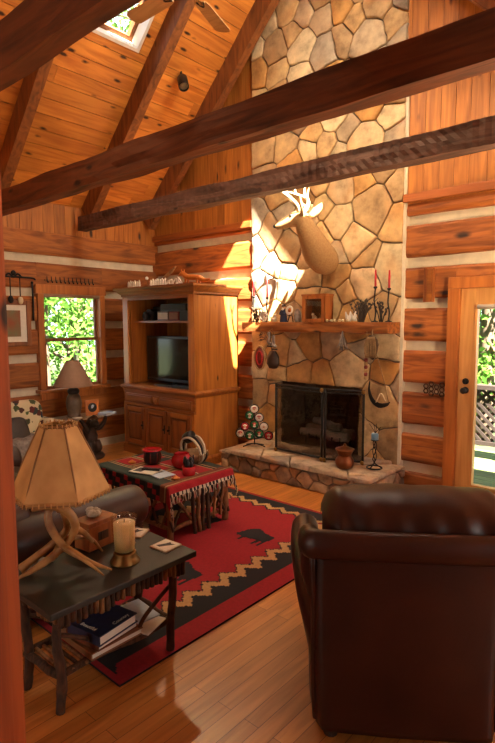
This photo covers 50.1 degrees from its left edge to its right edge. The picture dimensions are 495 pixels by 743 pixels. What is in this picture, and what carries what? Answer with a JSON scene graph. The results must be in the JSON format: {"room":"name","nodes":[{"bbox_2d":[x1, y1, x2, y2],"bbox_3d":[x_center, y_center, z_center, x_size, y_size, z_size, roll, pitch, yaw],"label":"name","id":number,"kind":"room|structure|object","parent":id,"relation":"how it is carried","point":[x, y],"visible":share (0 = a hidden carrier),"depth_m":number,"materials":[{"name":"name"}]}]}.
{"room":"cabin living room","nodes":[
{"label":"cabin living room","id":0,"kind":"room"},
{"bbox_2d":[2,203,157,438],"bbox_3d":[-3.906,-0.366,4.695,0.212,3.105,7.900,5,7,41],"label":"wall","id":1,"kind":"structure","parent":0,"point":[42,242],"depth_m":6.50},
{"bbox_2d":[6,300,31,346],"bbox_3d":[-2.695,-0.531,5.873,0.035,0.515,0.605,5,7,41],"label":"framed picture","id":2,"kind":"object","parent":1,"relation":"attached to","point":[18,315],"visible":0.86,"depth_m":5.99,"materials":[{"name":"brown wood"}]},
{"bbox_2d":[7,310,20,336],"bbox_3d":[-2.693,-0.531,5.871,0.003,0.295,0.365,5,7,41],"label":"print","id":3,"kind":"object","parent":2,"relation":"attached to","point":[13,316],"depth_m":5.95},
{"bbox_2d":[5,270,35,279],"bbox_3d":[-2.603,-1.079,5.909,0.044,0.101,0.510,5,7,41],"label":"utensil rack","id":4,"kind":"object","parent":1,"relation":"attached to","point":[13,272],"visible":0.96,"depth_m":5.90,"materials":[{"name":"black metal"}]},
{"bbox_2d":[31,281,34,320],"bbox_3d":[-2.475,-0.813,6.109,0.030,0.451,0.030,-3,6,-26],"label":"strap","id":5,"kind":"object","parent":1,"relation":"attached to","point":[31,281],"visible":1,"depth_m":6.11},
{"bbox_2d":[33,276,110,399],"bbox_3d":[-2.158,-0.418,6.544,0.155,1.460,0.960,5,7,41],"label":"window","id":6,"kind":"structure","parent":1,"relation":"in","point":[97,294],"depth_m":6.49,"materials":[{"name":"brown wood"}]},
{"bbox_2d":[44,294,99,298],"bbox_3d":[-2.142,-0.919,6.481,0.042,0.044,0.750,5,7,41],"label":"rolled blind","id":7,"kind":"object","parent":6,"relation":"attached to","point":[86,296],"depth_m":6.49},
{"bbox_2d":[99,434,124,445],"bbox_3d":[-2.536,0.991,6.213,0.025,0.100,3.780,5,7,41],"label":"baseboard","id":8,"kind":"structure","parent":1,"relation":"attached to","point":[117,438],"depth_m":7.04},
{"bbox_2d":[0,0,254,210],"bbox_3d":[-0.740,-3.012,1.566,9.139,3.422,8.200,5,7,41],"label":"ceiling","id":9,"kind":"structure","parent":0,"point":[89,86],"depth_m":5.66,"materials":[{"name":"brown wood"}]},
{"bbox_2d":[0,58,53,189],"bbox_3d":[-1.622,-3.198,4.594,3.043,3.044,0.111,5,7,41],"label":"rafter","id":10,"kind":"object","parent":9,"relation":"attached to","point":[32,86],"visible":0.64,"depth_m":5.14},
{"bbox_2d":[0,0,141,91],"bbox_3d":[-0.407,-1.538,1.961,8.480,0.243,0.116,5,7,41],"label":"tie beam","id":11,"kind":"structure","parent":9,"relation":"attached to","point":[34,32],"depth_m":2.37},
{"bbox_2d":[92,0,154,52],"bbox_3d":[-1.129,-3.578,5.030,0.730,0.730,0.540,5,7,41],"label":"window","id":12,"kind":"structure","parent":9,"relation":"attached to","point":[133,39],"depth_m":5.30,"materials":[{"name":"white paint"}]},
{"bbox_2d":[81,0,194,214],"bbox_3d":[-0.881,-3.280,5.429,3.045,3.047,0.111,5,7,41],"label":"rafter","id":13,"kind":"object","parent":9,"relation":"attached to","point":[179,12],"visible":0.71,"depth_m":5.55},
{"bbox_2d":[127,0,229,31],"bbox_3d":[-0.477,-3.676,3.846,1.230,1.770,1.276,5,7,41],"label":"ceiling fan","id":14,"kind":"object","parent":9,"relation":"hanging from","point":[147,9],"visible":1,"depth_m":4.21,"materials":[{"name":"brown wood"}]},
{"bbox_2d":[177,71,188,91],"bbox_3d":[-0.706,-3.205,5.798,0.116,0.276,0.177,-2,6,-17],"label":"ceiling spotlight","id":15,"kind":"object","parent":9,"relation":"attached to","point":[182,79],"visible":1,"depth_m":5.77,"materials":[{"name":"black plastic"}]},
{"bbox_2d":[143,0,279,229],"bbox_3d":[-0.270,-3.348,6.120,3.045,3.043,0.112,5,7,41],"label":"rafter","id":16,"kind":"object","parent":9,"relation":"attached to","point":[256,20],"visible":0.65,"depth_m":6.02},
{"bbox_2d":[1,7,494,215],"bbox_3d":[0.359,-1.458,2.842,8.480,0.217,0.151,5,7,41],"label":"tie beam","id":17,"kind":"structure","parent":9,"relation":"attached to","point":[464,48],"depth_m":2.85,"materials":[{"name":"wood"}]},
{"bbox_2d":[78,115,494,231],"bbox_3d":[1.142,-1.524,3.659,8.390,0.186,0.151,5,7,41],"label":"tie beam","id":18,"kind":"structure","parent":9,"relation":"attached to","point":[478,135],"depth_m":4.11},
{"bbox_2d":[469,0,494,10],"bbox_3d":[1.842,-3.132,4.272,3.157,3.159,0.111,5,7,41],"label":"rafter","id":19,"kind":"object","parent":9,"relation":"attached to","point":[484,5],"visible":0.67,"depth_m":4.20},
{"bbox_2d":[21,441,494,742],"bbox_3d":[-0.679,1.500,1.986,9.050,0.120,8.250,5,7,41],"label":"floor","id":20,"kind":"structure","parent":0,"point":[245,680],"depth_m":2.32,"materials":[{"name":"brown wood"}]},
{"bbox_2d":[0,175,25,742],"bbox_3d":[-0.754,-0.463,1.399,0.170,3.900,0.160,5,7,41],"label":"timber post","id":21,"kind":"object","parent":20,"relation":"on","point":[12,707],"visible":1,"depth_m":1.48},
{"bbox_2d":[11,399,61,432],"bbox_3d":[-2.617,0.735,5.227,0.880,0.797,1.531,5,7,41],"label":"loveseat","id":22,"kind":"object","parent":20,"relation":"on","point":[30,410],"visible":0.23,"depth_m":5.61,"materials":[{"name":"fabric"}]},
{"bbox_2d":[12,417,29,438],"bbox_3d":[-2.338,0.594,5.260,0.207,0.262,0.320,5,7,41],"label":"throw pillow","id":23,"kind":"object","parent":22,"relation":"on","point":[20,429],"visible":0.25,"depth_m":5.26,"materials":[{"name":"grey fabric"}]},
{"bbox_2d":[12,433,34,460],"bbox_3d":[-2.201,0.763,5.197,0.353,0.239,0.391,5,7,41],"label":"throw blanket","id":24,"kind":"object","parent":22,"relation":"on","point":[22,444],"visible":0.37,"depth_m":5.08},
{"bbox_2d":[11,399,42,432],"bbox_3d":[-2.392,0.502,5.675,0.276,0.405,0.378,5,7,41],"label":"cushion","id":25,"kind":"object","parent":22,"relation":"on","point":[30,410],"depth_m":5.61,"materials":[{"name":"fabric"}]},
{"bbox_2d":[13,445,148,618],"bbox_3d":[-1.594,0.924,3.510,1.896,0.740,0.940,5,7,41],"label":"leather sofa","id":26,"kind":"object","parent":20,"relation":"on","point":[127,501],"visible":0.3,"depth_m":2.92,"materials":[{"name":"black leather"}]},
{"bbox_2d":[79,415,106,459],"bbox_3d":[-1.877,0.770,6.317,0.443,0.517,0.548,2,6,23],"label":"pedestal table","id":27,"kind":"object","parent":20,"relation":"on","point":[89,429],"visible":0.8,"depth_m":6.26,"materials":[{"name":"brown wood"}]},
{"bbox_2d":[53,357,92,417],"bbox_3d":[-2.038,0.179,6.201,0.450,0.704,0.450,5,7,41],"label":"table lamp","id":28,"kind":"object","parent":27,"relation":"on","point":[72,375],"visible":0.99,"depth_m":6.11,"materials":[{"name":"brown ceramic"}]},
{"bbox_2d":[66,394,81,417],"bbox_3d":[-2.037,0.390,6.221,0.184,0.280,0.184,5,7,41],"label":"lamp base","id":29,"kind":"object","parent":28,"relation":"attached to","point":[73,401],"depth_m":6.16,"materials":[{"name":"grey ceramic"}]},
{"bbox_2d":[84,399,99,415],"bbox_3d":[-1.849,0.430,6.309,0.170,0.184,0.044,-5,7,-40],"label":"photo frame","id":30,"kind":"object","parent":27,"relation":"on","point":[91,406],"visible":1,"depth_m":6.30,"materials":[{"name":"orange wood"}]},
{"bbox_2d":[88,403,96,411],"bbox_3d":[-1.844,0.427,6.302,0.110,0.109,0.019,-4,7,-38],"label":"photo","id":31,"kind":"object","parent":30,"relation":"attached to","point":[92,407],"depth_m":6.30,"materials":[{"name":"black paper"}]},
{"bbox_2d":[98,411,116,415],"bbox_3d":[-1.684,0.501,6.361,0.140,0.030,0.170,3,6,30],"label":"book","id":32,"kind":"object","parent":27,"relation":"on","point":[105,413],"visible":1,"depth_m":6.33,"materials":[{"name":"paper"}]},
{"bbox_2d":[31,484,321,686],"bbox_3d":[-0.430,1.258,3.811,1.730,0.012,2.380,5,7,41],"label":"area rug","id":33,"kind":"object","parent":20,"relation":"on","point":[244,558],"visible":0.41,"depth_m":3.42,"materials":[{"name":"red fabric"}]},
{"bbox_2d":[18,526,195,715],"bbox_3d":[-0.668,1.135,2.450,0.470,0.522,0.750,5,7,41],"label":"end table","id":34,"kind":"object","parent":33,"relation":"on","point":[66,590],"visible":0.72,"depth_m":2.30,"materials":[{"name":"black wood"}]},
{"bbox_2d":[14,419,111,578],"bbox_3d":[-0.815,0.547,2.318,0.430,0.672,0.377,-1,6,-8],"label":"lamp","id":35,"kind":"object","parent":34,"relation":"on","point":[59,471],"visible":0.98,"depth_m":2.23,"materials":[{"name":"beige fabric"}]},
{"bbox_2d":[23,597,167,678],"bbox_3d":[-0.674,1.228,2.479,0.320,0.054,0.642,5,7,41],"label":"shelf","id":36,"kind":"object","parent":34,"relation":"attached to","point":[31,657],"depth_m":2.31,"materials":[{"name":"wood"}]},
{"bbox_2d":[75,510,116,552],"bbox_3d":[-0.748,0.784,2.614,0.117,0.138,0.176,4,7,34],"label":"wooden box","id":37,"kind":"object","parent":34,"relation":"on","point":[100,528],"visible":0.73,"depth_m":2.57,"materials":[{"name":"brown wood"}]},
{"bbox_2d":[86,507,101,516],"bbox_3d":[-0.768,0.695,2.626,0.110,0.036,0.080,5,7,41],"label":"seashell","id":38,"kind":"object","parent":37,"relation":"on","point":[90,511],"visible":1,"depth_m":2.60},
{"bbox_2d":[61,623,142,660],"bbox_3d":[-0.674,1.199,2.442,0.270,0.030,0.270,5,7,41],"label":"book","id":39,"kind":"object","parent":34,"relation":"on","point":[91,654],"visible":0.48,"depth_m":2.34,"materials":[{"name":"paper"}]},
{"bbox_2d":[66,620,137,651],"bbox_3d":[-0.663,1.171,2.422,0.220,0.028,0.230,4,7,34],"label":"book","id":40,"kind":"object","parent":39,"relation":"on","point":[134,626],"visible":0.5,"depth_m":2.33,"materials":[{"name":"paper"}]},
{"bbox_2d":[67,604,136,646],"bbox_3d":[-0.654,1.135,2.397,0.205,0.046,0.225,3,6,32],"label":"book","id":41,"kind":"object","parent":40,"relation":"on","point":[100,628],"visible":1,"depth_m":2.35,"materials":[{"name":"paper"}]},
{"bbox_2d":[110,518,139,567],"bbox_3d":[-0.564,0.767,2.429,0.138,0.214,0.138,5,7,41],"label":"candle holder","id":42,"kind":"object","parent":34,"relation":"on","point":[125,555],"visible":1,"depth_m":2.39,"materials":[{"name":"wax"}]},
{"bbox_2d":[113,518,134,552],"bbox_3d":[-0.564,0.751,2.427,0.098,0.134,0.098,5,7,41],"label":"candle","id":43,"kind":"object","parent":42,"relation":"on","point":[124,528],"depth_m":2.39,"materials":[{"name":"beige wax"}]},
{"bbox_2d":[135,528,148,538],"bbox_3d":[-0.584,0.837,2.754,0.112,0.010,0.112,1,6,13],"label":"coaster","id":44,"kind":"object","parent":34,"relation":"on","point":[139,532],"visible":0.52,"depth_m":2.75,"materials":[{"name":"stone"}]},
{"bbox_2d":[135,528,146,535],"bbox_3d":[-0.584,0.833,2.754,0.096,0.001,0.096,1,6,13],"label":"print","id":45,"kind":"object","parent":44,"relation":"on","point":[138,531],"depth_m":2.76,"materials":[{"name":"paper"}]},
{"bbox_2d":[141,616,165,635],"bbox_3d":[-0.518,1.201,2.544,0.200,0.006,0.150,2,6,24],"label":"magazine","id":46,"kind":"object","parent":34,"relation":"on","point":[149,626],"visible":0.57,"depth_m":2.52,"materials":[{"name":"paper"}]},
{"bbox_2d":[121,599,159,623],"bbox_3d":[-0.550,1.187,2.612,0.150,0.006,0.200,-5,7,-43],"label":"magazine","id":47,"kind":"object","parent":46,"relation":"on","point":[137,605],"visible":0.57,"depth_m":2.63,"materials":[{"name":"white paper"}]},
{"bbox_2d":[150,539,181,552],"bbox_3d":[-0.400,0.852,2.593,0.112,0.010,0.112,4,7,37],"label":"coaster","id":48,"kind":"object","parent":34,"relation":"on","point":[165,546],"visible":1,"depth_m":2.58,"materials":[{"name":"paper"}]},
{"bbox_2d":[111,480,229,540],"bbox_3d":[-0.689,0.992,4.363,0.943,0.420,0.660,5,7,41],"label":"coffee table","id":49,"kind":"object","parent":33,"relation":"on","point":[222,498],"visible":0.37,"depth_m":4.04,"materials":[{"name":"brown wood"}]},
{"bbox_2d":[99,451,237,520],"bbox_3d":[-0.672,0.896,4.335,0.993,0.242,0.705,5,7,41],"label":"striped blanket","id":50,"kind":"object","parent":49,"relation":"on","point":[116,472],"visible":0.79,"depth_m":4.12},
{"bbox_2d":[142,446,161,464],"bbox_3d":[-0.795,0.704,4.415,0.168,0.126,0.168,5,7,41],"label":"pot","id":51,"kind":"object","parent":50,"relation":"on","point":[152,455],"visible":1,"depth_m":4.37,"materials":[{"name":"ceramic"}]},
{"bbox_2d":[150,470,175,478],"bbox_3d":[-0.683,0.792,4.110,0.150,0.006,0.220,-5,7,-43],"label":"magazine","id":52,"kind":"object","parent":50,"relation":"on","point":[162,474],"visible":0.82,"depth_m":4.08,"materials":[{"name":"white paper"}]},
{"bbox_2d":[129,466,162,474],"bbox_3d":[-0.800,0.780,4.173,0.220,0.006,0.150,3,6,27],"label":"magazine","id":53,"kind":"object","parent":52,"relation":"on","point":[139,469],"visible":0.86,"depth_m":4.14,"materials":[{"name":"paper"}]},
{"bbox_2d":[171,451,190,468],"bbox_3d":[-0.531,0.718,4.277,0.168,0.122,0.166,5,7,41],"label":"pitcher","id":54,"kind":"object","parent":50,"relation":"on","point":[177,458],"visible":0.78,"depth_m":4.22,"materials":[{"name":"ceramic"}]},
{"bbox_2d":[182,464,195,475],"bbox_3d":[-0.452,0.762,4.090,0.106,0.070,0.104,5,7,41],"label":"cup","id":55,"kind":"object","parent":50,"relation":"on","point":[187,471],"visible":0.91,"depth_m":4.05,"materials":[{"name":"ceramic"}]},
{"bbox_2d":[183,456,193,466],"bbox_3d":[-0.452,0.700,4.084,0.084,0.096,0.078,5,7,41],"label":"pine cones","id":56,"kind":"object","parent":55,"relation":"in","point":[189,462],"visible":0.98,"depth_m":4.06,"materials":[{"name":"black plant"}]},
{"bbox_2d":[177,431,208,463],"bbox_3d":[-0.462,0.632,4.468,0.274,0.264,0.270,5,7,41],"label":"woven basket","id":57,"kind":"object","parent":50,"relation":"on","point":[199,454],"visible":0.76,"depth_m":4.44,"materials":[{"name":"brown wicker"}]},
{"bbox_2d":[113,283,242,463],"bbox_3d":[-0.846,0.005,6.388,1.440,2.020,0.780,5,7,41],"label":"armoire","id":58,"kind":"object","parent":20,"relation":"on","point":[158,416],"visible":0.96,"depth_m":6.08,"materials":[{"name":"brown wood"}]},
{"bbox_2d":[128,280,139,286],"bbox_3d":[-1.369,-1.055,6.399,0.252,0.088,0.040,5,7,41],"label":"ornament","id":59,"kind":"object","parent":58,"relation":"on","point":[135,283],"visible":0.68,"depth_m":6.38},
{"bbox_2d":[142,309,157,320],"bbox_3d":[-1.182,-0.688,6.450,0.190,0.139,0.190,5,7,41],"label":"camera","id":60,"kind":"object","parent":58,"relation":"on","point":[151,314],"visible":0.93,"depth_m":6.39,"materials":[{"name":"black plastic"}]},
{"bbox_2d":[150,278,165,285],"bbox_3d":[-1.031,-1.028,6.102,0.294,0.088,0.040,5,7,41],"label":"ornament","id":61,"kind":"object","parent":58,"relation":"on","point":[159,281],"visible":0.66,"depth_m":6.10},
{"bbox_2d":[145,266,175,285],"bbox_3d":[-1.085,-1.179,6.685,0.417,0.292,0.087,1,6,13],"label":"branch","id":62,"kind":"object","parent":58,"relation":"on","point":[170,272],"visible":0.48,"depth_m":6.62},
{"bbox_2d":[135,321,187,322],"bbox_3d":[-0.795,-0.600,6.390,1.220,0.025,0.580,5,7,41],"label":"shelf","id":63,"kind":"object","parent":58,"relation":"attached to","point":[135,321],"depth_m":6.19,"materials":[{"name":"brown wood"}]},
{"bbox_2d":[157,311,170,320],"bbox_3d":[-0.917,-0.662,6.336,0.200,0.107,0.254,5,7,41],"label":"cardboard box","id":64,"kind":"object","parent":58,"relation":"on","point":[161,316],"visible":0.56,"depth_m":6.23,"materials":[{"name":"beige cardboard"}]},
{"bbox_2d":[161,303,187,310],"bbox_3d":[-0.763,-0.751,6.238,0.450,0.085,0.304,5,7,41],"label":"stereo receiver","id":65,"kind":"object","parent":64,"relation":"on","point":[182,306],"visible":0.64,"depth_m":6.10,"materials":[{"name":"black plastic"}]},
{"bbox_2d":[147,336,188,384],"bbox_3d":[-0.908,-0.125,6.389,0.870,0.600,0.200,5,7,41],"label":"television","id":66,"kind":"object","parent":58,"relation":"on","point":[167,356],"visible":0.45,"depth_m":6.37,"materials":[{"name":"black plastic"}]},
{"bbox_2d":[156,276,182,283],"bbox_3d":[-0.900,-1.041,6.129,0.090,0.103,0.505,-6,8,-45],"label":"garland","id":67,"kind":"object","parent":58,"relation":"on","point":[178,281],"visible":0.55,"depth_m":6.07},
{"bbox_2d":[169,311,179,320],"bbox_3d":[-0.771,-0.649,6.208,0.170,0.105,0.254,5,7,41],"label":"cardboard box","id":68,"kind":"object","parent":58,"relation":"on","point":[173,315],"visible":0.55,"depth_m":6.10,"materials":[{"name":"cardboard"}]},
{"bbox_2d":[180,311,187,320],"bbox_3d":[-0.624,-0.638,6.081,0.180,0.107,0.250,5,7,41],"label":"cardboard box","id":69,"kind":"object","parent":58,"relation":"on","point":[183,314],"visible":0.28,"depth_m":6.00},
{"bbox_2d":[178,269,209,282],"bbox_3d":[-0.600,-1.058,5.919,0.504,0.191,0.071,5,7,41],"label":"fox","id":70,"kind":"object","parent":58,"relation":"on","point":[187,277],"visible":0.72,"depth_m":5.90,"materials":[{"name":"orange wood"}]},
{"bbox_2d":[219,0,409,493],"bbox_3d":[0.726,-1.907,5.447,1.966,6.002,1.229,5,7,41],"label":"stone fireplace","id":71,"kind":"object","parent":20,"relation":"on","point":[359,217],"depth_m":5.43,"materials":[{"name":"stone"}]},
{"bbox_2d":[236,404,272,446],"bbox_3d":[0.078,0.592,5.860,0.421,0.472,0.118,0,5,6],"label":"tree","id":72,"kind":"object","parent":71,"relation":"on","point":[254,424],"visible":1,"depth_m":5.83,"materials":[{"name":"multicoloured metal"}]},
{"bbox_2d":[251,307,260,321],"bbox_3d":[0.107,-0.640,5.948,0.054,0.173,0.157,-5,7,-42],"label":"dried flowers","id":73,"kind":"object","parent":71,"relation":"on","point":[255,313],"visible":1,"depth_m":5.96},
{"bbox_2d":[254,329,265,369],"bbox_3d":[0.146,-0.257,5.895,0.172,0.494,0.058,5,7,41],"label":"ornament","id":74,"kind":"object","parent":71,"relation":"hanging from","point":[259,354],"visible":1,"depth_m":5.88,"materials":[{"name":"red paint"}]},
{"bbox_2d":[259,311,267,321],"bbox_3d":[0.176,-0.611,5.878,0.120,0.120,0.052,5,7,41],"label":"decorative plate","id":75,"kind":"object","parent":71,"relation":"on","point":[263,316],"visible":1,"depth_m":5.86,"materials":[{"name":"beige ceramic"}]},
{"bbox_2d":[265,277,269,321],"bbox_3d":[0.218,-0.798,5.863,0.068,0.500,0.066,5,7,41],"label":"candlestick","id":76,"kind":"object","parent":71,"relation":"on","point":[267,297],"visible":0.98,"depth_m":5.85,"materials":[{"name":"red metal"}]},
{"bbox_2d":[267,328,276,349],"bbox_3d":[0.272,-0.352,5.752,0.141,0.237,0.045,5,7,41],"label":"skates","id":77,"kind":"object","parent":71,"relation":"hanging from","point":[269,342],"visible":1,"depth_m":5.76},
{"bbox_2d":[267,330,279,368],"bbox_3d":[0.277,-0.244,5.860,0.170,0.431,0.109,5,7,41],"label":"woven bag","id":78,"kind":"object","parent":71,"relation":"hanging from","point":[273,362],"visible":0.88,"depth_m":5.84,"materials":[{"name":"brown wicker"}]},
{"bbox_2d":[279,303,287,321],"bbox_3d":[0.389,-0.635,5.701,0.104,0.205,0.086,5,7,41],"label":"figurine","id":79,"kind":"object","parent":71,"relation":"on","point":[283,316],"visible":0.98,"depth_m":5.68,"materials":[{"name":"ceramic"}]},
{"bbox_2d":[286,305,292,320],"bbox_3d":[0.454,-0.615,5.648,0.100,0.178,0.045,5,7,41],"label":"decorative plate","id":80,"kind":"object","parent":71,"relation":"on","point":[289,309],"visible":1,"depth_m":5.64,"materials":[{"name":"white ceramic"}]},
{"bbox_2d":[294,309,301,321],"bbox_3d":[0.527,-0.591,5.582,0.084,0.140,0.084,5,7,41],"label":"vase","id":81,"kind":"object","parent":71,"relation":"on","point":[297,314],"visible":0.97,"depth_m":5.55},
{"bbox_2d":[273,188,338,274],"bbox_3d":[0.584,-1.429,5.286,0.434,0.884,0.782,5,7,41],"label":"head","id":82,"kind":"object","parent":71,"relation":"attached to","point":[318,253],"visible":0.84,"depth_m":5.16},
{"bbox_2d":[301,293,333,321],"bbox_3d":[0.719,-0.652,5.453,0.290,0.285,0.170,5,7,41],"label":"shadow box","id":83,"kind":"object","parent":71,"relation":"on","point":[322,303],"visible":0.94,"depth_m":5.42,"materials":[{"name":"brown wood"}]},
{"bbox_2d":[274,383,364,464],"bbox_3d":[0.671,0.515,5.293,1.018,0.729,0.139,4,7,35],"label":"fire screen","id":84,"kind":"object","parent":71,"relation":"on","point":[323,391],"visible":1,"depth_m":5.18,"materials":[{"name":"black metal"}]},
{"bbox_2d":[299,427,349,441],"bbox_3d":[0.855,0.700,5.901,0.608,0.127,0.110,4,7,40],"label":"log","id":85,"kind":"object","parent":71,"relation":"on","point":[345,437],"visible":0.85,"depth_m":5.83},
{"bbox_2d":[312,417,342,431],"bbox_3d":[0.894,0.587,5.935,0.100,0.120,0.417,-4,7,-34],"label":"log","id":86,"kind":"object","parent":85,"relation":"on","point":[330,425],"visible":0.87,"depth_m":5.85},
{"bbox_2d":[306,423,355,439],"bbox_3d":[0.939,0.679,6.027,0.610,0.141,0.135,5,7,41],"label":"log","id":87,"kind":"object","parent":71,"relation":"on","point":[351,432],"visible":0.28,"depth_m":5.87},
{"bbox_2d":[336,331,347,350],"bbox_3d":[0.930,-0.298,5.182,0.131,0.197,0.025,5,7,41],"label":"herb bundle","id":88,"kind":"object","parent":71,"relation":"hanging from","point":[342,339],"visible":1,"depth_m":5.18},
{"bbox_2d":[335,443,354,469],"bbox_3d":[0.913,0.793,4.980,0.180,0.239,0.180,5,7,41],"label":"copper pot","id":89,"kind":"object","parent":71,"relation":"on","point":[344,460],"visible":1,"depth_m":4.92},
{"bbox_2d":[345,311,356,321],"bbox_3d":[1.009,-0.535,5.154,0.124,0.104,0.037,5,7,41],"label":"folded napkin","id":90,"kind":"object","parent":71,"relation":"on","point":[350,317],"visible":1,"depth_m":5.14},
{"bbox_2d":[349,298,377,321],"bbox_3d":[1.124,-0.588,5.076,0.315,0.232,0.110,5,7,41],"label":"dried flowers","id":91,"kind":"object","parent":71,"relation":"on","point":[363,309],"visible":1,"depth_m":5.08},
{"bbox_2d":[364,333,367,379],"bbox_3d":[1.129,-0.153,5.045,0.036,0.460,0.034,5,7,41],"label":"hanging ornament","id":92,"kind":"object","parent":71,"relation":"hanging from","point":[365,359],"visible":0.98,"depth_m":5.04,"materials":[{"name":"red paint"}]},
{"bbox_2d":[364,329,378,359],"bbox_3d":[1.158,-0.253,4.965,0.157,0.289,0.055,5,7,41],"label":"brush","id":93,"kind":"object","parent":71,"relation":"hanging from","point":[371,344],"visible":1,"depth_m":4.95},
{"bbox_2d":[366,423,381,469],"bbox_3d":[1.193,0.696,4.971,0.152,0.430,0.152,5,7,41],"label":"candle stand","id":94,"kind":"object","parent":71,"relation":"on","point":[374,436],"visible":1,"depth_m":4.96,"materials":[{"name":"black metal"}]},
{"bbox_2d":[371,269,377,321],"bbox_3d":[1.204,-0.715,4.997,0.068,0.495,0.066,5,7,41],"label":"candlestick","id":95,"kind":"object","parent":71,"relation":"on","point":[375,277],"visible":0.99,"depth_m":4.99,"materials":[{"name":"black metal"}]},
{"bbox_2d":[368,331,389,407],"bbox_3d":[1.233,-0.014,5.008,0.236,0.731,0.070,5,7,41],"label":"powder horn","id":96,"kind":"object","parent":71,"relation":"hanging from","point":[374,402],"visible":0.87,"depth_m":5.05,"materials":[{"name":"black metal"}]},
{"bbox_2d":[372,301,387,321],"bbox_3d":[1.251,-0.567,5.005,0.053,0.200,0.177,-4,6,-32],"label":"pine sprig","id":97,"kind":"object","parent":71,"relation":"on","point":[381,307],"visible":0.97,"depth_m":4.99,"materials":[{"name":"green plant"}]},
{"bbox_2d":[385,270,391,321],"bbox_3d":[1.309,-0.699,4.906,0.068,0.480,0.066,5,7,41],"label":"candlestick","id":98,"kind":"object","parent":71,"relation":"on","point":[388,288],"visible":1,"depth_m":4.90,"materials":[{"name":"black metal"}]},
{"bbox_2d":[291,483,494,742],"bbox_3d":[0.633,0.912,2.394,0.884,0.967,1.037,0,5,6],"label":"recliner","id":99,"kind":"object","parent":20,"relation":"on","point":[395,588],"visible":1,"depth_m":1.92,"materials":[{"name":"brown leather"}]},
{"bbox_2d":[321,483,494,535],"bbox_3d":[0.652,0.577,2.108,0.710,0.247,0.374,0,5,6],"label":"pillow","id":100,"kind":"object","parent":99,"relation":"on","point":[381,507],"depth_m":1.98,"materials":[{"name":"brown leather"}]},
{"bbox_2d":[153,0,494,484],"bbox_3d":[1.976,-1.508,4.657,8.950,5.352,0.214,5,7,41],"label":"wall","id":101,"kind":"structure","parent":0,"point":[454,235],"depth_m":4.94,"materials":[{"name":"wood"}]},
{"bbox_2d":[152,220,251,242],"bbox_3d":[-0.619,-1.779,6.793,1.810,0.075,0.075,5,7,41],"label":"trim","id":102,"kind":"structure","parent":101,"relation":"attached to","point":[246,224],"depth_m":6.68,"materials":[{"name":"brown wood"}]},
{"bbox_2d":[423,267,435,301],"bbox_3d":[1.654,-0.792,4.843,0.100,0.310,0.065,5,7,41],"label":"holder","id":103,"kind":"object","parent":101,"relation":"attached to","point":[429,273],"visible":1,"depth_m":4.82,"materials":[{"name":"brown wood"}]},
{"bbox_2d":[423,381,444,396],"bbox_3d":[1.724,0.163,4.904,0.207,0.140,0.012,5,7,41],"label":"trivet","id":104,"kind":"object","parent":101,"relation":"attached to","point":[429,385],"visible":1,"depth_m":4.90,"materials":[{"name":"black metal"}]},
{"bbox_2d":[403,179,494,202],"bbox_3d":[3.293,-1.461,3.360,4.860,0.075,0.075,5,7,41],"label":"trim","id":105,"kind":"structure","parent":101,"relation":"attached to","point":[488,185],"depth_m":4.64,"materials":[{"name":"brown wood"}]},
{"bbox_2d":[442,275,494,494],"bbox_3d":[2.306,0.190,4.479,1.214,2.000,0.250,5,7,41],"label":"door","id":106,"kind":"structure","parent":101,"relation":"in","point":[467,295],"depth_m":4.73,"materials":[{"name":"brown wood"}]},
{"bbox_2d":[477,304,494,308],"bbox_3d":[2.261,-0.540,4.360,0.704,0.040,0.038,5,7,41],"label":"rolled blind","id":107,"kind":"object","parent":101,"relation":"attached to","point":[479,306],"depth_m":4.53,"materials":[{"name":"fabric"}]},
{"label":"outside","id":108,"kind":"structure","parent":0,"visible":0},
{"bbox_2d":[49,346,494,450],"bbox_3d":[-0.440,1.491,7.231,70.000,0.100,70.000,5,7,41],"label":"ground","id":109,"kind":"structure","parent":108,"point":[51,362],"depth_m":22.53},
{"bbox_2d":[44,297,95,385],"bbox_3d":[-4.069,-1.468,10.168,5.602,5.253,5.109,1,6,13],"label":"broadleaf tree","id":110,"kind":"object","parent":109,"relation":"on","point":[48,301],"visible":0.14,"depth_m":10.37,"materials":[{"name":"green plant"}]},
{"bbox_2d":[46,298,95,385],"bbox_3d":[-3.855,-0.828,11.754,4.021,4.262,4.921,5,7,41],"label":"broadleaf tree","id":111,"kind":"object","parent":109,"relation":"on","point":[73,305],"visible":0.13,"depth_m":11.81,"materials":[{"name":"green plant"}]},
{"bbox_2d":[48,297,94,377],"bbox_3d":[-4.731,-2.309,14.652,8.838,8.227,7.160,0,5,5],"label":"broadleaf tree","id":112,"kind":"object","parent":109,"relation":"on","point":[78,350],"visible":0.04,"depth_m":15.00,"materials":[{"name":"green plant"}]},
{"bbox_2d":[106,4,137,32],"bbox_3d":[-3.182,-6.536,13.389,6.846,14.726,6.362,1,5,7],"label":"broadleaf tree","id":113,"kind":"object","parent":109,"relation":"on","point":[125,17],"visible":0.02,"depth_m":14.12,"materials":[{"name":"green plant"}]},
{"bbox_2d":[473,449,494,487],"bbox_3d":[3.248,1.385,5.349,10.000,0.450,2.082,5,7,41],"label":"deck","id":114,"kind":"object","parent":109,"relation":"on","point":[484,460],"depth_m":6.04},
{"bbox_2d":[475,384,494,446],"bbox_3d":[3.833,0.690,5.512,8.668,0.900,0.140,5,7,41],"label":"deck railing","id":115,"kind":"object","parent":114,"relation":"on","point":[482,387],"visible":0.07,"depth_m":6.35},
{"bbox_2d":[475,309,494,445],"bbox_3d":[3.451,-1.861,8.491,5.081,7.038,4.534,-3,6,-27],"label":"broadleaf tree","id":116,"kind":"object","parent":109,"relation":"on","point":[486,356],"visible":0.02,"depth_m":8.83,"materials":[{"name":"green plant"}]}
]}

